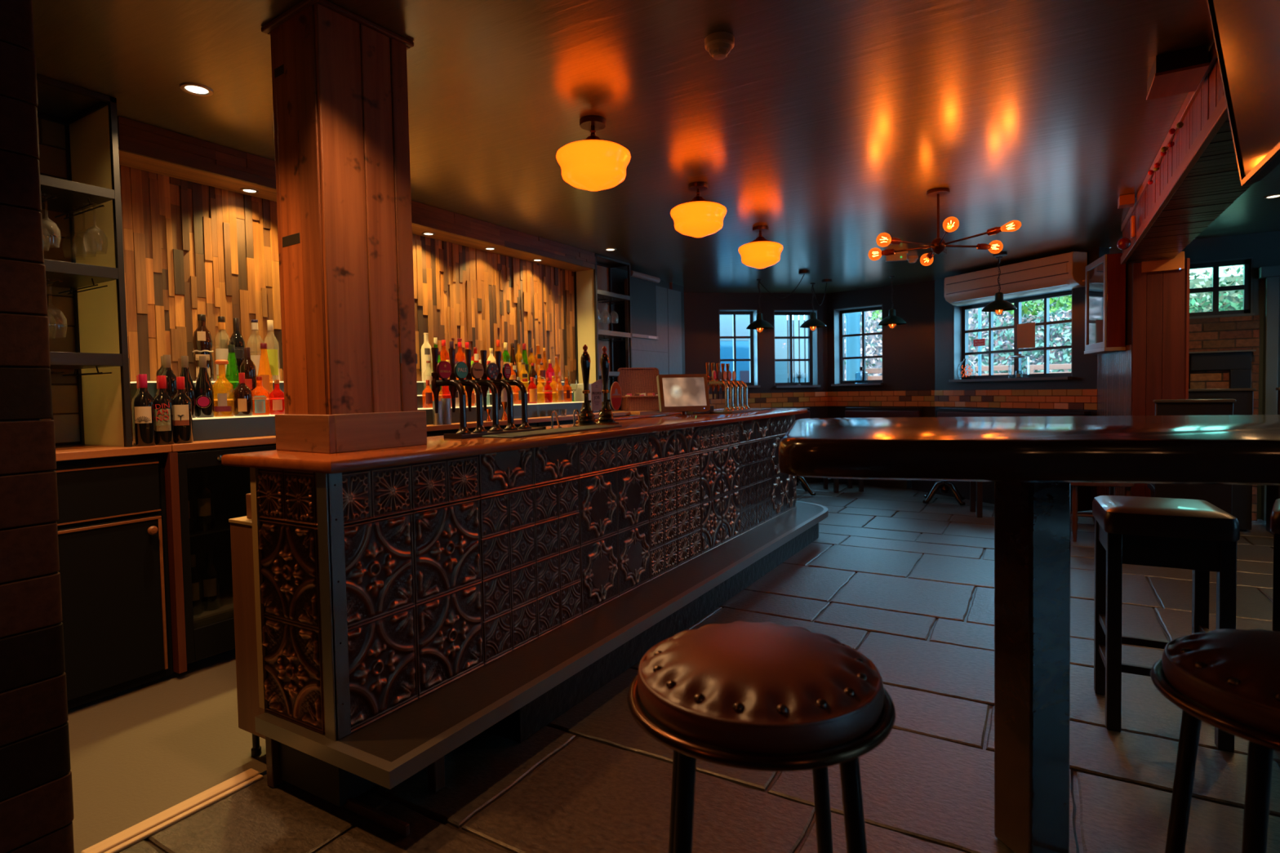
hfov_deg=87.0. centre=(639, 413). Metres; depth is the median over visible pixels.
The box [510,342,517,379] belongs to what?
bottle
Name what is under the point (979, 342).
sign
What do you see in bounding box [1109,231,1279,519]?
wall
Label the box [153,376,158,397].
bottle
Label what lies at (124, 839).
trim
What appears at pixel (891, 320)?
pendant lamp
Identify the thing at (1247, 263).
window
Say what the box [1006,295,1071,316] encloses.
vine
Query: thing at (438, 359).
bottle
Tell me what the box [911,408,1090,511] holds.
seat
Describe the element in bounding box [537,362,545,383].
bottle
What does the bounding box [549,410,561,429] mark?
hoop
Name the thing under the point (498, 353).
tap
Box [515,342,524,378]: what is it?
bottle
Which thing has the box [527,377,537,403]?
bottle
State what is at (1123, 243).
wall light
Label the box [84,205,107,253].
wine glass
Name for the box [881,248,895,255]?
socket
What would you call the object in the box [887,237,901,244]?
socket
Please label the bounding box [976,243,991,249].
socket
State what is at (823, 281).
ceiling rose
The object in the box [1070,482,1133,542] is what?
chair
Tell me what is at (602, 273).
trim
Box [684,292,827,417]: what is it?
wall
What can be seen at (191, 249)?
wall
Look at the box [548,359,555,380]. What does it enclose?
bottle
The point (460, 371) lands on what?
beer font
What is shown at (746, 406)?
beer font
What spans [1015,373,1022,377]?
glass
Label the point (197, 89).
recessed light
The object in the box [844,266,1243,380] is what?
hedge
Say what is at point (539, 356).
bottle
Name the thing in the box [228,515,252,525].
countertop
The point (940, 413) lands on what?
cushion
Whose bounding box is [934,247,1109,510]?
wall
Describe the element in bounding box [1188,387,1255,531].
dark settle
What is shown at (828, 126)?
ceiling
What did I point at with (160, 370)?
bottle
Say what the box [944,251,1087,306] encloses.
blind
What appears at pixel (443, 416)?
cocktail shaker
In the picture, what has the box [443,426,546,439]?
drip tray
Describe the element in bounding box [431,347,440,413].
tap
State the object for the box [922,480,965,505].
pedestal table
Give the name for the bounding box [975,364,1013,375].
garden bench
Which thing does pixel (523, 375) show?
bottle
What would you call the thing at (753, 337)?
window
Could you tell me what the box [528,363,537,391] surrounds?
bottle
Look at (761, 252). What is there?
ceiling lamp
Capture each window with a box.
[718,309,760,388]
[773,309,820,387]
[831,303,883,386]
[948,288,1072,382]
[1189,257,1254,319]
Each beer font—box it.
[431,347,471,434]
[448,348,487,433]
[464,349,502,431]
[480,350,517,430]
[494,351,531,429]
[705,362,731,411]
[711,362,736,410]
[715,363,741,410]
[720,363,746,409]
[725,363,750,409]
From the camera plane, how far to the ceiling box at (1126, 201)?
4.48 m
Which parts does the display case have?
glass, frame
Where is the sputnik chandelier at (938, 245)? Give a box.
[868,187,1021,266]
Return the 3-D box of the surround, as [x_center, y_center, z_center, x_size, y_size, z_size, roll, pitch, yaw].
[4.976,0.187,5.796,0.440,1.452,0.105,0,2,31]
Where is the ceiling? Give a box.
[31,0,1279,293]
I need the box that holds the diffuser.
[885,253,906,262]
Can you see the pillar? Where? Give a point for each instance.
(1161, 299)
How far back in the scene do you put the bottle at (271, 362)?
3.66 m
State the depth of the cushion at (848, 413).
8.42 m
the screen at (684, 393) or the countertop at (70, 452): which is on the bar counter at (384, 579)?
the screen at (684, 393)
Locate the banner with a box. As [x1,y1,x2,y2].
[720,315,749,382]
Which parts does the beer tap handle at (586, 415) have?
handle, stem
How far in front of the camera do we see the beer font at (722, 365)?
5.10 m
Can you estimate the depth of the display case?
5.53 m
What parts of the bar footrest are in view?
support post, support post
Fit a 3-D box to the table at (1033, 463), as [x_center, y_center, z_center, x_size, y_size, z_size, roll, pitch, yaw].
[1.513,0.576,1.755,2.200,1.100,1.090,-1,2,15]
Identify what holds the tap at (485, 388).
on the beer font at (491, 370)
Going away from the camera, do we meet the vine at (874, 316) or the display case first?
the display case
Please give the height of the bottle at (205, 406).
0.290 m
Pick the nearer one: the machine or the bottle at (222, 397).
the bottle at (222, 397)
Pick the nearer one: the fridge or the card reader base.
the fridge
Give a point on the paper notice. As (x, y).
(1025, 331)
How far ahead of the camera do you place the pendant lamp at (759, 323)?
7.67 m
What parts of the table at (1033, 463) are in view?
leg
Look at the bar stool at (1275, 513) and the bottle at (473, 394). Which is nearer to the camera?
the bar stool at (1275, 513)
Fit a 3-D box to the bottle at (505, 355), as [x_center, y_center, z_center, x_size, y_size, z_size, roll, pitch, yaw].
[-1.054,-0.408,5.303,0.072,0.306,0.073,-2,2,-27]
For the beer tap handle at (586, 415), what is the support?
on the bar counter at (384, 579)
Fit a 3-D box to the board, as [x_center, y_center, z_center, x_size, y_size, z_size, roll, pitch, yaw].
[-2.184,0.642,3.024,0.455,0.956,0.031,0,2,31]
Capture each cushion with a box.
[844,409,922,417]
[937,410,1088,417]
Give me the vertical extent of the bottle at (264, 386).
0.288 m
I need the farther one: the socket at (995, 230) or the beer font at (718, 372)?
the beer font at (718, 372)
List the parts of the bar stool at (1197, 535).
leg, rail, rail, leg, rail, rail, seat, rail, leg, rail, leg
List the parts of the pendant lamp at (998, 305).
lamp shade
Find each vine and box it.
[871,310,881,319]
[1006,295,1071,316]
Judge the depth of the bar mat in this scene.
2.93 m
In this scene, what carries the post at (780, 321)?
on the ground
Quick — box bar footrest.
[254,501,827,836]
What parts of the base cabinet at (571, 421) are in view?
drawer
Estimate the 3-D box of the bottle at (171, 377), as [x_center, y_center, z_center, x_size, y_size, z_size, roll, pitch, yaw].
[-2.140,-0.122,3.061,0.071,0.290,0.071,-2,2,-27]
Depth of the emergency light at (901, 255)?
6.21 m
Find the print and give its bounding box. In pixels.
[740,370,749,382]
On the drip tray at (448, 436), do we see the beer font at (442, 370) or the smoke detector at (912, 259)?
the beer font at (442, 370)
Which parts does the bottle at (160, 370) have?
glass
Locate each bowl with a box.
[560,369,568,382]
[568,379,577,392]
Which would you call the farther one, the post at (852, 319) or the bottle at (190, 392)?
the post at (852, 319)
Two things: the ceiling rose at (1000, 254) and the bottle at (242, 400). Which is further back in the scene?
the ceiling rose at (1000, 254)
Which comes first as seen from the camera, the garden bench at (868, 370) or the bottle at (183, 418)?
the bottle at (183, 418)
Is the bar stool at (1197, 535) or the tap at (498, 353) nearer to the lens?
the bar stool at (1197, 535)
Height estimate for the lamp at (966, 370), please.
0.235 m
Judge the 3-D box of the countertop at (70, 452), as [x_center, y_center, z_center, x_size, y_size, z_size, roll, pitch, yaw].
[-1.253,0.073,4.530,0.590,0.032,4.990,0,2,31]
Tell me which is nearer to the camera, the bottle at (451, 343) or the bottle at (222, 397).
the bottle at (222, 397)
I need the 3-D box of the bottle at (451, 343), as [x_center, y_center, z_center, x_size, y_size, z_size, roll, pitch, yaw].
[-1.342,-0.375,4.819,0.072,0.286,0.073,-2,2,-27]
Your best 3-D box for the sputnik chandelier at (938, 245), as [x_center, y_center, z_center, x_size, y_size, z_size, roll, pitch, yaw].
[1.891,-1.218,4.262,0.906,0.412,0.896,0,2,31]
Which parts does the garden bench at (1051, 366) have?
leg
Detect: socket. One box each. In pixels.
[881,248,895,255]
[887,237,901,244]
[925,252,933,260]
[943,224,952,233]
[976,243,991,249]
[986,226,1003,235]
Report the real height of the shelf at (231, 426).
0.280 m
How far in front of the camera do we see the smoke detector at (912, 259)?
6.48 m
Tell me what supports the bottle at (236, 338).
on the shelf at (231, 426)
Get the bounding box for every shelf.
[129,381,584,440]
[189,511,246,537]
[193,585,233,621]
[1188,349,1256,353]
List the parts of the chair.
leg, seat, leg, leg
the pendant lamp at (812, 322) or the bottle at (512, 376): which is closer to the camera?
the bottle at (512, 376)
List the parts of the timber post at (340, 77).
skirting, skirting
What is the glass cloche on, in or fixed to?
on the window at (961, 331)
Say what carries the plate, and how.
attached to the pillar
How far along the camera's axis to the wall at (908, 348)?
8.36 m
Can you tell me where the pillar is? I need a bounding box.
[1131,257,1190,497]
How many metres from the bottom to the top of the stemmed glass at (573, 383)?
0.185 m
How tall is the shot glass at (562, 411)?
0.055 m
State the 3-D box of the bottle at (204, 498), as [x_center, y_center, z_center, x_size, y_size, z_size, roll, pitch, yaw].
[-2.016,0.400,3.124,0.070,0.270,0.071,-2,2,-27]
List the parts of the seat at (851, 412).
rail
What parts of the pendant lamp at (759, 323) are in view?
lamp shade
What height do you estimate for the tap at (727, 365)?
0.272 m
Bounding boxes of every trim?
[80,768,263,852]
[573,265,611,407]
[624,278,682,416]
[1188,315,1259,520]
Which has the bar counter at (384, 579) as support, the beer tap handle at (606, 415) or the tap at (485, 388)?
the beer tap handle at (606, 415)
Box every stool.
[627,621,895,852]
[822,478,863,493]
[969,481,982,517]
[1092,495,1239,751]
[1150,628,1279,852]
[1270,498,1279,631]
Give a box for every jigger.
[485,408,491,421]
[500,401,507,420]
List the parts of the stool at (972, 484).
leg, leg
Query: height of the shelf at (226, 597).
0.010 m
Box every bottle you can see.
[131,375,138,444]
[133,373,156,446]
[153,375,175,444]
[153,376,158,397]
[155,355,173,376]
[160,355,177,398]
[172,377,193,444]
[179,355,196,417]
[190,554,203,615]
[192,314,213,381]
[195,355,214,417]
[195,471,214,530]
[201,551,220,611]
[213,315,231,374]
[213,375,228,399]
[214,360,235,417]
[224,344,239,399]
[228,318,244,373]
[232,373,253,416]
[240,346,257,398]
[246,319,265,375]
[252,376,270,415]
[259,342,273,393]
[263,320,279,375]
[269,379,284,414]
[421,333,432,381]
[422,380,432,404]
[426,360,432,384]
[431,337,440,371]
[437,351,441,394]
[441,339,449,359]
[441,377,452,407]
[446,341,453,356]
[454,337,464,360]
[455,390,459,406]
[465,342,469,347]
[466,393,475,406]
[471,346,479,379]
[486,347,496,379]
[486,360,491,393]
[496,339,503,377]
[501,342,511,379]
[501,378,506,401]
[509,363,516,392]
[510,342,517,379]
[514,377,521,399]
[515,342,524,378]
[520,343,528,381]
[521,362,528,385]
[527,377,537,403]
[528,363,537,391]
[529,347,536,370]
[534,344,542,377]
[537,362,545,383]
[542,347,549,377]
[542,377,552,403]
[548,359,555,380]
[552,356,561,391]
[555,378,564,399]
[564,377,572,402]
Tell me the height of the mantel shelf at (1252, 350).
0.012 m
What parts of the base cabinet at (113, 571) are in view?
drawer, door, knob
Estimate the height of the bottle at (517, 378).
0.205 m
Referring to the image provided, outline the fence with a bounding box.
[786,315,808,382]
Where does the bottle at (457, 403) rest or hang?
on the shelf at (231, 426)
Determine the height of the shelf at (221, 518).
0.008 m
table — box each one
[777,414,1279,852]
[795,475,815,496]
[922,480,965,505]
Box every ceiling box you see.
[1117,193,1134,208]
[1146,44,1209,100]
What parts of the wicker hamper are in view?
lid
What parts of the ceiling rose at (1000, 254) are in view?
plate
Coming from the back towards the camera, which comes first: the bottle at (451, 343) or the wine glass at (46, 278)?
the bottle at (451, 343)
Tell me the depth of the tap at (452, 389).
2.87 m
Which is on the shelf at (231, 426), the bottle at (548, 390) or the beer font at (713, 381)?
the bottle at (548, 390)
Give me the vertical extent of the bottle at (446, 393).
0.205 m
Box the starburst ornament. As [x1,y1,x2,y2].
[791,371,805,385]
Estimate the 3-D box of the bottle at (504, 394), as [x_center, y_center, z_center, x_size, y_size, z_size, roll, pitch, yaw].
[-1.010,-0.163,4.957,0.066,0.190,0.067,-2,2,-27]
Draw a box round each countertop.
[55,409,660,461]
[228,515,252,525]
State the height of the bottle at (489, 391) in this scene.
0.240 m
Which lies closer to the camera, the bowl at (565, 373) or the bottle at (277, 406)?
the bottle at (277, 406)
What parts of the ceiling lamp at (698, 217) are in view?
stem, lamp shade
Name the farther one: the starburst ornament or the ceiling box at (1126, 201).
the starburst ornament
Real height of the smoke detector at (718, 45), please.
0.062 m
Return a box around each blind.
[630,270,660,339]
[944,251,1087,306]
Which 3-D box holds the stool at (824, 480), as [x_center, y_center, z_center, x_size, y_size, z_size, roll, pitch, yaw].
[2.364,0.663,7.861,0.380,0.450,0.380,-1,2,-7]
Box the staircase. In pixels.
[1120,41,1253,264]
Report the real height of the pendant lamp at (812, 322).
0.576 m
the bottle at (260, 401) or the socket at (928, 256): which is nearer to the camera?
the bottle at (260, 401)
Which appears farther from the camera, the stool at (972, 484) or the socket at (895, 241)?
the stool at (972, 484)
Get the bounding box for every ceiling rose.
[760,270,809,297]
[812,279,831,305]
[992,251,1007,263]
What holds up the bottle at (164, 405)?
on the countertop at (70, 452)
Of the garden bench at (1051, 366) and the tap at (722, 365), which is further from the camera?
the garden bench at (1051, 366)
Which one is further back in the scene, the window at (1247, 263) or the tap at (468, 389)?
the window at (1247, 263)
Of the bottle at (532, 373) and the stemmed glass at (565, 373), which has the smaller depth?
the bottle at (532, 373)
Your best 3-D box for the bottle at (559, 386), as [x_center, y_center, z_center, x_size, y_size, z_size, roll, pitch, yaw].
[-0.699,-0.333,5.683,0.072,0.295,0.073,-2,2,-27]
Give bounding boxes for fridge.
[175,444,275,664]
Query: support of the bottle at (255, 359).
on the shelf at (231, 426)
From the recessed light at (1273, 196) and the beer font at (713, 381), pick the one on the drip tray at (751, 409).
the beer font at (713, 381)
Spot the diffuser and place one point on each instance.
(896, 257)
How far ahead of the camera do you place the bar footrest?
2.47 m
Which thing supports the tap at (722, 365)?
on the beer font at (722, 365)
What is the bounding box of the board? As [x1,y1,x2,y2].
[163,452,186,673]
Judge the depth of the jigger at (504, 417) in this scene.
4.72 m
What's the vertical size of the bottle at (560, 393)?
0.195 m
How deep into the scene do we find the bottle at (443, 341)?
4.74 m
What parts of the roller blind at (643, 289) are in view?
rail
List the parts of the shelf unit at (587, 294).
panel, shelf, shelf, shelf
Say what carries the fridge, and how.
on the floor
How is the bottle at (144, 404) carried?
on the countertop at (70, 452)
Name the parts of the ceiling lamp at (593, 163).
stem, lamp shade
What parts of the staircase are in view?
trim, trim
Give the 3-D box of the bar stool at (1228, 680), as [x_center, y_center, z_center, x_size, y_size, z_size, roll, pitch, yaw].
[1.050,0.764,1.053,0.409,0.796,0.409,0,2,21]
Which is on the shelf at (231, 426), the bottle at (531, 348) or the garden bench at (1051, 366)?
the bottle at (531, 348)
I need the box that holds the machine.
[569,383,599,413]
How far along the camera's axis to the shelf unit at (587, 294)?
6.18 m
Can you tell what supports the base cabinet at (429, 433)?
on the floor
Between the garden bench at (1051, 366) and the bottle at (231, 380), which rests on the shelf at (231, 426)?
the bottle at (231, 380)
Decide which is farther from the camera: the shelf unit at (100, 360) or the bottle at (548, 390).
the bottle at (548, 390)
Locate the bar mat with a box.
[481,425,622,438]
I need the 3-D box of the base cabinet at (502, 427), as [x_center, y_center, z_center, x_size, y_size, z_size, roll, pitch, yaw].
[-1.068,0.558,4.903,0.490,0.966,0.580,0,2,31]
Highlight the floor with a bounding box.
[67,478,1279,852]
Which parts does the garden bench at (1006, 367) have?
leg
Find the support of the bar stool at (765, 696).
on the floor
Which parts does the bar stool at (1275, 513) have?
seat, leg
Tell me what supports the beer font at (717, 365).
on the drip tray at (751, 409)
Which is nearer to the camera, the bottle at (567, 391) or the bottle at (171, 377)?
the bottle at (171, 377)
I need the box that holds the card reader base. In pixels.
[687,405,714,414]
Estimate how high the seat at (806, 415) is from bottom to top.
0.935 m
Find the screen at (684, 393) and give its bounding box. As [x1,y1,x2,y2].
[656,373,710,416]
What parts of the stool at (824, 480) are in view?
leg, leg, leg, leg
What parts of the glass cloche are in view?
lid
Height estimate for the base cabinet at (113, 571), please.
0.966 m
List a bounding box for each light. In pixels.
[117,115,595,271]
[178,82,213,96]
[604,248,616,251]
[885,250,907,262]
[1116,215,1135,249]
[1263,193,1279,199]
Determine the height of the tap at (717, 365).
0.272 m
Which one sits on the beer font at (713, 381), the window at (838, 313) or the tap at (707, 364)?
the tap at (707, 364)
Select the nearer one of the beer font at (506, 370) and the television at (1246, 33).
the television at (1246, 33)
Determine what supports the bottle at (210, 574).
on the fridge
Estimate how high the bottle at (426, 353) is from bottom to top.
0.332 m
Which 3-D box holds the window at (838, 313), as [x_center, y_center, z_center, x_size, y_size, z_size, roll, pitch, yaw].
[2.862,-0.881,8.781,0.675,1.020,0.270,1,3,44]
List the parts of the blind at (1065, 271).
panel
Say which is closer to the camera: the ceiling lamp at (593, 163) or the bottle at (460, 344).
the ceiling lamp at (593, 163)
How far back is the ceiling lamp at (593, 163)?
2.98 m
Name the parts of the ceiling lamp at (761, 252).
lamp shade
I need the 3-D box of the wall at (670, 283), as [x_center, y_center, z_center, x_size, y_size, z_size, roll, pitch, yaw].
[0.186,-0.310,8.257,0.300,2.450,0.853,-1,2,-8]
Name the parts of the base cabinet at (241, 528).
leg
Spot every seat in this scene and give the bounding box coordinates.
[795,407,822,483]
[831,407,922,488]
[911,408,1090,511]
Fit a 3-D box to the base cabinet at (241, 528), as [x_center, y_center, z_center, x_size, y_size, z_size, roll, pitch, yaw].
[-1.136,0.703,2.467,0.194,0.895,0.583,0,2,31]
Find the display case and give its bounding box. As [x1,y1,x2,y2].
[1084,253,1125,354]
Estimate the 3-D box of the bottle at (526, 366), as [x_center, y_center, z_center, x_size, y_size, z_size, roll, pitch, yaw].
[-0.939,-0.419,5.496,0.072,0.310,0.072,-2,2,-27]
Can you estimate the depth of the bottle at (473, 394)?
4.65 m
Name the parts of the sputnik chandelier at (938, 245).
bulb, bulb, arm, arm, bulb, stem, arm, bulb, arm, arm, bulb, bulb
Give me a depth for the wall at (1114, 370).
5.64 m
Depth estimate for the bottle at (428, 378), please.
4.47 m
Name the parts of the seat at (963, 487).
rail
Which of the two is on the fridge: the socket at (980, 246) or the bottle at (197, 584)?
the bottle at (197, 584)
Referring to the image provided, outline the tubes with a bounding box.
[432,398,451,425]
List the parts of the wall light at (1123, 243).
lamp shade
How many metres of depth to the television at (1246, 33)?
1.68 m
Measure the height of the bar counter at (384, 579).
1.030 m
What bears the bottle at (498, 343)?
on the shelf at (231, 426)
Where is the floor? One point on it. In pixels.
(900, 580)
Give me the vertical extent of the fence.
2.200 m
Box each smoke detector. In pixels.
[704,31,734,60]
[906,255,918,263]
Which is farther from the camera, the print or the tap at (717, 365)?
the print
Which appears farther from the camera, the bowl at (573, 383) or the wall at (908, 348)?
the wall at (908, 348)
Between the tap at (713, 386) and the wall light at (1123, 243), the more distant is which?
the tap at (713, 386)
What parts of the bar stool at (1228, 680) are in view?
leg, seat, seat, leg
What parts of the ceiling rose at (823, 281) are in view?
plate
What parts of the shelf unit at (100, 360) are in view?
shelf, shelf, shelf, panel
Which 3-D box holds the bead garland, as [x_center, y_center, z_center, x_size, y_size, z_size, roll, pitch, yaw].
[2.668,-1.319,3.450,0.037,0.054,0.985,0,2,31]
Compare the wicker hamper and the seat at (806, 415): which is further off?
the seat at (806, 415)
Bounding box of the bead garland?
[1147,121,1183,184]
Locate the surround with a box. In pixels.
[1188,349,1256,388]
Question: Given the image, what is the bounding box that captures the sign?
[973,338,985,346]
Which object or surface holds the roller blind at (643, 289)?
attached to the wall at (191, 249)
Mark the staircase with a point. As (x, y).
(1197, 178)
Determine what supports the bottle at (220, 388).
on the shelf at (231, 426)
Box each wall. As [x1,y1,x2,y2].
[37,118,684,446]
[669,282,672,289]
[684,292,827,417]
[826,280,934,417]
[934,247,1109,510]
[1096,249,1140,497]
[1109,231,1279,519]
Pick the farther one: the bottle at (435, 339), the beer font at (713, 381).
the beer font at (713, 381)
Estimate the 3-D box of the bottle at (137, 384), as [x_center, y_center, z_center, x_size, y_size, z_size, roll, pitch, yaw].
[-2.149,-0.017,2.913,0.072,0.300,0.072,-2,2,-27]
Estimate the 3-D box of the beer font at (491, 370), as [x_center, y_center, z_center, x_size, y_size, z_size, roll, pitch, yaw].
[-0.632,-0.108,3.002,0.198,0.357,0.072,0,2,31]
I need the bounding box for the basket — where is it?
[621,397,659,411]
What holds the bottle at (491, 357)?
on the shelf at (231, 426)
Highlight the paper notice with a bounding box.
[1017,322,1035,348]
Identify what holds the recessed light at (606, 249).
in the ceiling
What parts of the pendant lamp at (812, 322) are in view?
lamp shade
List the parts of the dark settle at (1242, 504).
rail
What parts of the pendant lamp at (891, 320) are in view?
lamp shade, chain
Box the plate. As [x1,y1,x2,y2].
[1141,251,1184,272]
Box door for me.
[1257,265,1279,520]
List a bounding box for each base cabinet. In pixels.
[52,453,173,709]
[228,493,266,762]
[426,427,475,436]
[484,422,537,431]
[537,419,577,426]
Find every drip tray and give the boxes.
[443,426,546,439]
[709,408,770,413]
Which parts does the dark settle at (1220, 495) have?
seat, rail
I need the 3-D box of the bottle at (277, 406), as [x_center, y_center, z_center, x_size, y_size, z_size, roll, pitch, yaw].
[-1.879,-0.088,3.497,0.076,0.180,0.077,-2,2,-27]
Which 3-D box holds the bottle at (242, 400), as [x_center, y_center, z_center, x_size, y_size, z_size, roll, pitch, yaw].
[-1.970,-0.098,3.345,0.086,0.213,0.086,-2,2,-27]
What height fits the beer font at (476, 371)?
0.357 m
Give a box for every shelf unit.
[36,73,132,447]
[573,253,632,411]
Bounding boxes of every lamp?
[555,115,631,191]
[670,181,726,237]
[737,225,782,268]
[746,279,773,333]
[800,283,826,331]
[877,275,906,328]
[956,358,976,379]
[981,256,1017,315]
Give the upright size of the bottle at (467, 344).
0.287 m
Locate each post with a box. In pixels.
[261,0,426,453]
[774,315,787,382]
[844,311,861,380]
[977,307,981,375]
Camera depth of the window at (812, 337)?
9.10 m
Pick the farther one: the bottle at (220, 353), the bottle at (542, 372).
the bottle at (542, 372)
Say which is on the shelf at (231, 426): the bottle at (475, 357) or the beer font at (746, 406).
the bottle at (475, 357)
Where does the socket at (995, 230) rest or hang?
attached to the sputnik chandelier at (938, 245)
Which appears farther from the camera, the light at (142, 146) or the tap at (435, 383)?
the light at (142, 146)
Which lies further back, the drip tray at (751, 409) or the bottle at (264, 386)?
the drip tray at (751, 409)
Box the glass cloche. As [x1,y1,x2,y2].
[1008,354,1030,377]
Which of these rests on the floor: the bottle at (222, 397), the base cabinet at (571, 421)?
the base cabinet at (571, 421)
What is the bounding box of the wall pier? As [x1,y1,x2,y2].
[0,0,74,852]
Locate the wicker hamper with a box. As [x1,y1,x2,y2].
[617,367,659,411]
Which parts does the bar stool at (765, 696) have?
leg, leg, seat, seat, leg, leg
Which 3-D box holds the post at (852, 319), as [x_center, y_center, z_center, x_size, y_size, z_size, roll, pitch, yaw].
[3.394,-0.987,10.746,0.258,2.300,0.260,0,2,31]
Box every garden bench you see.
[866,368,882,380]
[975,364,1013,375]
[1026,364,1071,373]
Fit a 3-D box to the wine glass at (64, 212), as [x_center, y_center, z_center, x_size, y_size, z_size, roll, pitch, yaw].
[-2.395,-0.757,2.855,0.079,0.194,0.079,0,2,31]
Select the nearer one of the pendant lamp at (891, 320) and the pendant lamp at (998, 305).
the pendant lamp at (998, 305)
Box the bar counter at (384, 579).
[221,408,807,807]
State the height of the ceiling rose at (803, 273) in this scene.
0.252 m
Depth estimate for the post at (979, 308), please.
9.76 m
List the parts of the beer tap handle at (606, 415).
handle, stem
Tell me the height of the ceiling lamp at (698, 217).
0.315 m
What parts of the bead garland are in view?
cord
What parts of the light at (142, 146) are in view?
recessed spotlight, recessed spotlight, recessed spotlight, recessed spotlight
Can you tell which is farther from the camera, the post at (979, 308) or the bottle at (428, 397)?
the post at (979, 308)
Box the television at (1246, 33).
[1206,0,1279,186]
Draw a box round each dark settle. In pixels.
[1146,399,1235,515]
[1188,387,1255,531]
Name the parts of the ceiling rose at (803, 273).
plate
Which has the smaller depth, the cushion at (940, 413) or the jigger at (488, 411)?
the jigger at (488, 411)
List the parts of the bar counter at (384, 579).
trim, panel, corner trim, tile panel, tile panel, tile panel, tile panel, tile panel, tile panel, tile panel, tile panel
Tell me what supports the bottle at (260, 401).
on the shelf at (231, 426)
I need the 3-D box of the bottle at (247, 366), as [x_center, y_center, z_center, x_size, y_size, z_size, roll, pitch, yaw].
[-2.017,-0.211,3.472,0.074,0.262,0.075,-2,2,-27]
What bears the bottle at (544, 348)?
on the shelf at (231, 426)
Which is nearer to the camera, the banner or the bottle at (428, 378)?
the bottle at (428, 378)
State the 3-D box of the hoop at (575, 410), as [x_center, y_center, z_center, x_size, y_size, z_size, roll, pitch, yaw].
[-0.321,0.020,3.459,0.021,0.091,0.097,0,2,23]
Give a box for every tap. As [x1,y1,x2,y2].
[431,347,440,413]
[448,348,457,412]
[464,349,473,411]
[480,350,488,410]
[494,351,502,409]
[705,362,710,396]
[711,362,715,399]
[715,363,720,399]
[720,363,724,399]
[725,363,729,388]
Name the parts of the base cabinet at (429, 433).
drawer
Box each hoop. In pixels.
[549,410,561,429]
[572,408,579,426]
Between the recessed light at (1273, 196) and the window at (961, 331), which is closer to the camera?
the recessed light at (1273, 196)
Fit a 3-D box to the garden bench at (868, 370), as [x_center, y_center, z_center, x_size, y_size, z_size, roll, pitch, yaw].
[3.634,-0.262,10.224,0.620,0.880,0.490,0,2,31]
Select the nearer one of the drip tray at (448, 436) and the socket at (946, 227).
the drip tray at (448, 436)
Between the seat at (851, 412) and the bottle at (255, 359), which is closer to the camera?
the bottle at (255, 359)
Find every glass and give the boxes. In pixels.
[45,278,67,337]
[62,212,86,256]
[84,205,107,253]
[560,369,568,391]
[560,408,565,416]
[568,379,577,401]
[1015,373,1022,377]

